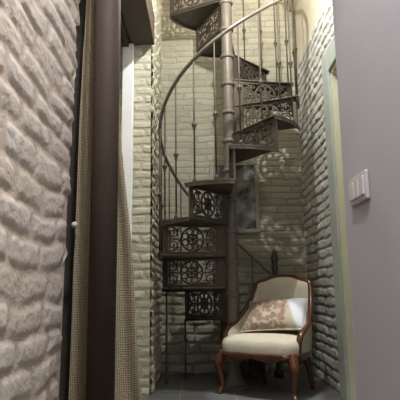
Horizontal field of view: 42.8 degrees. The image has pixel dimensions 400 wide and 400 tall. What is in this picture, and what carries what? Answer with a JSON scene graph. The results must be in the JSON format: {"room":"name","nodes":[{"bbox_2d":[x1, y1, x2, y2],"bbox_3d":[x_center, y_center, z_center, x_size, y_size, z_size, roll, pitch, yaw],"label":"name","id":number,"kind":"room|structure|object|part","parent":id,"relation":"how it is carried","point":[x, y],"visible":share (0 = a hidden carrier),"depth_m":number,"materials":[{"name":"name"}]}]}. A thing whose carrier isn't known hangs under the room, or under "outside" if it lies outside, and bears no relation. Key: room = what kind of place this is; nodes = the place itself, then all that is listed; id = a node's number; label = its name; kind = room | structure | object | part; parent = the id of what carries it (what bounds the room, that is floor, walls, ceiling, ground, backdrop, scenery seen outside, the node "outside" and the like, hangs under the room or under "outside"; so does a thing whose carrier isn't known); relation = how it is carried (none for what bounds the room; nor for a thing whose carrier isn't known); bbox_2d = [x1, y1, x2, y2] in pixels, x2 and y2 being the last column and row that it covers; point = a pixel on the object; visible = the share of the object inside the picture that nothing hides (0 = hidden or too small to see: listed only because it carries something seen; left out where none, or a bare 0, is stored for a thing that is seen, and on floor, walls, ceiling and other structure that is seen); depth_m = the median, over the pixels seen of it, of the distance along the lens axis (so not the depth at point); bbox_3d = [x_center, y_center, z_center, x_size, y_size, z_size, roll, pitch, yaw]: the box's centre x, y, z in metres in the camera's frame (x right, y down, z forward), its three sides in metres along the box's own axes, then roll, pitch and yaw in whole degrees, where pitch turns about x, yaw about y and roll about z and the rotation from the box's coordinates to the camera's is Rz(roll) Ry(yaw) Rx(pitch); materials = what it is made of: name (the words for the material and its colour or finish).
{"room":"stairwell","nodes":[
{"label":"stairwell","id":0,"kind":"room"},
{"bbox_2d":[0,0,162,399],"bbox_3d":[-0.545,-1.412,2.606,0.344,5.200,5.040,-1,-10,0],"label":"wall","id":1,"kind":"structure","parent":0,"point":[38,62],"depth_m":1.27,"materials":[{"name":"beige brick"}]},
{"bbox_2d":[59,0,85,399],"bbox_3d":[-0.493,-0.274,1.837,0.260,2.690,0.080,-1,-10,0],"label":"trim","id":2,"kind":"structure","parent":1,"relation":"attached to","point":[71,200],"depth_m":1.73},
{"bbox_2d":[120,13,129,46],"bbox_3d":[-0.594,-1.575,2.862,0.050,0.290,2.588,-1,-10,0],"label":"trim","id":3,"kind":"structure","parent":1,"relation":"attached to","point":[124,38],"depth_m":3.90,"materials":[{"name":"brown wood"}]},
{"bbox_2d":[121,44,133,242],"bbox_3d":[-0.556,0.082,3.853,0.085,2.690,0.054,-1,-10,0],"label":"door frame","id":4,"kind":"structure","parent":1,"relation":"attached to","point":[128,52],"depth_m":3.95,"materials":[{"name":"white paint"}]},
{"bbox_2d":[121,0,154,44],"bbox_3d":[-0.468,-1.596,2.866,0.193,0.250,2.588,-1,-10,0],"label":"beam","id":5,"kind":"structure","parent":1,"relation":"attached to","point":[138,15],"depth_m":3.78,"materials":[{"name":"brown wood"}]},
{"bbox_2d":[68,0,141,399],"bbox_3d":[-0.279,-0.291,1.684,0.283,2.655,0.059,0,-10,-2],"label":"curtain","id":6,"kind":"object","parent":5,"relation":"hanging from","point":[127,375],"visible":0.47,"depth_m":1.59,"materials":[{"name":"beige fabric"}]},
{"bbox_3d":[-0.392,0.079,1.601,0.021,0.020,0.032,-1,-10,0],"label":"knob","id":7,"kind":"part","parent":6,"relation":"part of","materials":[{"name":"beige"}]},
{"bbox_2d":[119,40,154,396],"bbox_3d":[-0.600,0.038,4.353,0.440,2.951,0.915,-1,-10,0],"label":"wall pier","id":8,"kind":"object","parent":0,"point":[141,229],"visible":0.21,"depth_m":3.91,"materials":[{"name":"beige brick"}]},
{"bbox_2d":[160,0,311,373],"bbox_3d":[0.298,-0.978,5.129,1.420,5.200,0.157,-1,-10,0],"label":"wall","id":9,"kind":"structure","parent":0,"point":[282,230],"depth_m":4.96,"materials":[{"name":"brick"}]},
{"bbox_2d":[209,162,259,233],"bbox_3d":[0.330,-0.026,4.884,0.470,0.690,0.032,-1,-10,0],"label":"framed picture","id":10,"kind":"object","parent":9,"relation":"attached to","point":[247,180],"visible":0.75,"depth_m":4.88,"materials":[{"name":"grey wood"}]},
{"bbox_2d":[142,373,342,399],"bbox_3d":[0.213,1.089,1.585,2.800,0.100,6.500,-1,-10,0],"label":"floor","id":11,"kind":"structure","parent":0,"point":[196,386],"depth_m":3.88,"materials":[{"name":"grey tile"}]},
{"bbox_2d":[85,0,120,399],"bbox_3d":[-0.290,-0.322,1.581,0.086,2.690,0.086,-1,-10,0],"label":"column","id":12,"kind":"structure","parent":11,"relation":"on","point":[101,322],"depth_m":1.49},
{"bbox_2d":[157,0,299,390],"bbox_3d":[0.236,-1.122,4.414,1.202,5.237,1.200,2,-10,-12],"label":"spiral staircase","id":13,"kind":"structure","parent":11,"relation":"on","point":[238,72],"depth_m":4.16,"materials":[{"name":"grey metal"}]},
{"bbox_3d":[-0.276,1.128,4.216,0.026,0.749,0.026,-5,-11,22],"label":"support rod","id":14,"kind":"part","parent":13,"relation":"part of","materials":[{"name":"brown metal"}]},
{"bbox_3d":[-0.183,-0.338,3.875,0.040,0.070,0.038,-1,-10,0],"label":"knob","id":15,"kind":"part","parent":13,"relation":"part of","materials":[{"name":"brown metal"}]},
{"bbox_3d":[-0.126,1.290,4.415,0.026,0.495,0.026,-5,-11,22],"label":"support rod","id":16,"kind":"part","parent":13,"relation":"part of","materials":[{"name":"brown metal"}]},
{"bbox_3d":[-0.050,-1.885,4.700,0.535,0.236,0.012,-6,-11,28],"label":"riser panel","id":17,"kind":"part","parent":13,"relation":"part of","materials":[{"name":"brown metal"}]},
{"bbox_3d":[-0.041,0.316,4.043,0.535,0.236,0.012,3,-11,-21],"label":"riser panel","id":18,"kind":"part","parent":13,"relation":"part of","materials":[{"name":"brown metal"}]},
{"bbox_3d":[-0.049,0.598,4.184,0.535,0.236,0.012,-3,-10,13],"label":"riser panel","id":19,"kind":"part","parent":13,"relation":"part of","materials":[{"name":"brown metal"}]},
{"bbox_3d":[-0.043,-0.553,3.797,0.040,0.070,0.038,-1,-10,0],"label":"knob","id":20,"kind":"part","parent":13,"relation":"part of","materials":[{"name":"brown metal"}]},
{"bbox_3d":[0.050,0.875,4.299,0.012,0.236,0.535,8,-13,-41],"label":"riser panel","id":21,"kind":"part","parent":13,"relation":"part of","materials":[{"name":"brown metal"}]},
{"bbox_3d":[0.073,0.039,3.941,0.012,0.236,0.535,-8,-12,34],"label":"riser panel","id":22,"kind":"part","parent":13,"relation":"part of","materials":[{"name":"brown metal"}]},
{"bbox_3d":[0.088,-1.614,4.786,0.012,0.236,0.535,4,-11,-27],"label":"riser panel","id":23,"kind":"part","parent":13,"relation":"part of","materials":[{"name":"brown metal"}]},
{"bbox_3d":[0.112,-0.622,3.747,0.040,0.070,0.038,-1,-10,0],"label":"knob","id":24,"kind":"part","parent":13,"relation":"part of","materials":[{"name":"brown metal"}]},
{"bbox_3d":[0.233,-1.551,4.487,1.194,4.366,1.195,-1,-10,0],"label":"handrail","id":25,"kind":"part","parent":13,"relation":"part of","materials":[{"name":"metal"}]},
{"bbox_3d":[0.224,1.136,4.333,0.012,0.236,0.535,1,-10,-7],"label":"riser panel","id":26,"kind":"part","parent":13,"relation":"part of","materials":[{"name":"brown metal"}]},
{"bbox_3d":[0.249,-0.223,3.930,0.012,0.236,0.535,-1,-10,0],"label":"riser panel","id":27,"kind":"part","parent":13,"relation":"part of","materials":[{"name":"brown metal"}]},
{"bbox_3d":[0.291,-0.820,3.768,0.040,0.070,0.038,-1,-10,0],"label":"knob","id":28,"kind":"part","parent":13,"relation":"part of","materials":[{"name":"brown metal"}]},
{"bbox_3d":[0.451,-1.128,4.652,0.012,0.236,0.535,-10,-13,41],"label":"riser panel","id":29,"kind":"part","parent":13,"relation":"part of","materials":[{"name":"brown metal"}]},
{"bbox_3d":[0.413,1.378,4.258,0.012,0.236,0.535,-6,-11,27],"label":"riser panel","id":30,"kind":"part","parent":13,"relation":"part of","materials":[{"name":"brown metal"}]},
{"bbox_3d":[0.426,-0.465,4.029,0.012,0.236,0.535,6,-12,-34],"label":"riser panel","id":31,"kind":"part","parent":13,"relation":"part of","materials":[{"name":"brown metal"}]},
{"bbox_3d":[0.454,-0.871,3.816,0.040,0.070,0.038,-1,-10,0],"label":"knob","id":32,"kind":"part","parent":13,"relation":"part of","materials":[{"name":"brown metal"}]},
{"bbox_3d":[0.550,-0.907,4.448,0.535,0.236,0.012,2,-10,-13],"label":"riser panel","id":33,"kind":"part","parent":13,"relation":"part of","materials":[{"name":"brown metal"}]},
{"bbox_3d":[0.540,-0.690,4.219,0.535,0.236,0.012,-5,-11,21],"label":"riser panel","id":34,"kind":"part","parent":13,"relation":"part of","materials":[{"name":"brown metal"}]},
{"bbox_3d":[0.671,0.990,4.481,0.080,1.090,0.078,-1,-10,0],"label":"newel post","id":35,"kind":"part","parent":13,"relation":"part of","materials":[{"name":"brown metal"}]},
{"bbox_3d":[0.609,-1.051,3.940,0.040,0.070,0.038,-1,-10,0],"label":"knob","id":36,"kind":"part","parent":13,"relation":"part of","materials":[{"name":"brown metal"}]},
{"bbox_3d":[0.722,-1.087,4.072,0.040,0.070,0.038,-1,-10,0],"label":"knob","id":37,"kind":"part","parent":13,"relation":"part of","materials":[{"name":"brown metal"}]},
{"bbox_2d":[214,274,314,399],"bbox_3d":[0.520,0.988,3.815,0.681,0.869,0.576,-8,-12,35],"label":"armchair","id":38,"kind":"object","parent":11,"relation":"on","point":[271,347],"visible":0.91,"depth_m":3.73,"materials":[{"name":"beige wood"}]},
{"bbox_3d":[0.153,1.263,3.763,0.093,0.318,0.066,1,-10,-11],"label":"leg","id":39,"kind":"part","parent":38,"relation":"part of","materials":[{"name":"red wood"}]},
{"bbox_3d":[0.512,1.058,3.791,0.632,0.136,0.532,-8,-12,35],"label":"seat","id":40,"kind":"part","parent":38,"relation":"part of","materials":[{"name":"beige fabric"}]},
{"bbox_3d":[0.508,1.328,4.070,0.050,0.285,0.092,-5,-11,21],"label":"leg","id":41,"kind":"part","parent":38,"relation":"part of","materials":[{"name":"red wood"}]},
{"bbox_3d":[0.513,1.142,3.776,0.651,0.063,0.545,-8,-12,35],"label":"seat rail","id":42,"kind":"part","parent":38,"relation":"part of","materials":[{"name":"red wood"}]},
{"bbox_3d":[0.556,0.859,3.889,0.670,0.589,0.448,-8,-12,35],"label":"wooden frame","id":43,"kind":"part","parent":38,"relation":"part of","materials":[{"name":"red wood"}]},
{"bbox_3d":[0.557,0.876,3.888,0.636,0.572,0.421,-8,-12,35],"label":"backrest","id":44,"kind":"part","parent":38,"relation":"part of","materials":[{"name":"beige fabric"}]},
{"bbox_2d":[241,298,307,331],"bbox_3d":[0.578,0.873,3.874,0.518,0.251,0.241,-6,-11,28],"label":"cushion","id":45,"kind":"object","parent":38,"relation":"on","point":[269,315],"visible":0.98,"depth_m":3.81,"materials":[{"name":"fabric"}]},
{"bbox_3d":[0.633,1.197,3.419,0.066,0.318,0.093,0,-10,-6],"label":"leg","id":46,"kind":"part","parent":38,"relation":"part of","materials":[{"name":"red wood"}]},
{"bbox_3d":[0.824,1.284,3.844,0.092,0.285,0.050,7,-13,-38],"label":"leg","id":47,"kind":"part","parent":38,"relation":"part of","materials":[{"name":"red wood"}]},
{"bbox_2d":[283,0,297,10],"bbox_3d":[-0.041,-3.325,2.363,2.400,1.730,6.500,-1,-10,0],"label":"ceiling","id":48,"kind":"structure","parent":0,"point":[289,1],"depth_m":5.14,"materials":[{"name":"beige paint"}]},
{"bbox_2d":[295,0,339,392],"bbox_3d":[1.035,-1.260,3.581,0.139,5.200,3.260,-1,-10,0],"label":"wall","id":49,"kind":"structure","parent":0,"point":[314,173],"depth_m":4.31,"materials":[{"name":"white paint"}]},
{"bbox_2d":[321,36,356,399],"bbox_3d":[1.028,0.031,3.143,0.145,2.505,1.235,-1,-10,0],"label":"door frame","id":50,"kind":"structure","parent":49,"relation":"attached to","point":[347,377],"depth_m":3.58,"materials":[{"name":"green paint"}]},
{"bbox_2d":[332,0,399,399],"bbox_3d":[0.788,-1.013,0.268,0.640,3.570,3.180,-1,-10,0],"label":"wall","id":51,"kind":"structure","parent":0,"point":[366,32],"depth_m":1.42,"materials":[{"name":"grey paint"}]},
{"bbox_2d":[349,169,369,206],"bbox_3d":[0.471,-0.033,1.518,0.017,0.084,0.156,-1,-10,0],"label":"light switch","id":52,"kind":"object","parent":51,"relation":"attached to","point":[359,189],"visible":1,"depth_m":1.49,"materials":[{"name":"grey plastic"}]}
]}

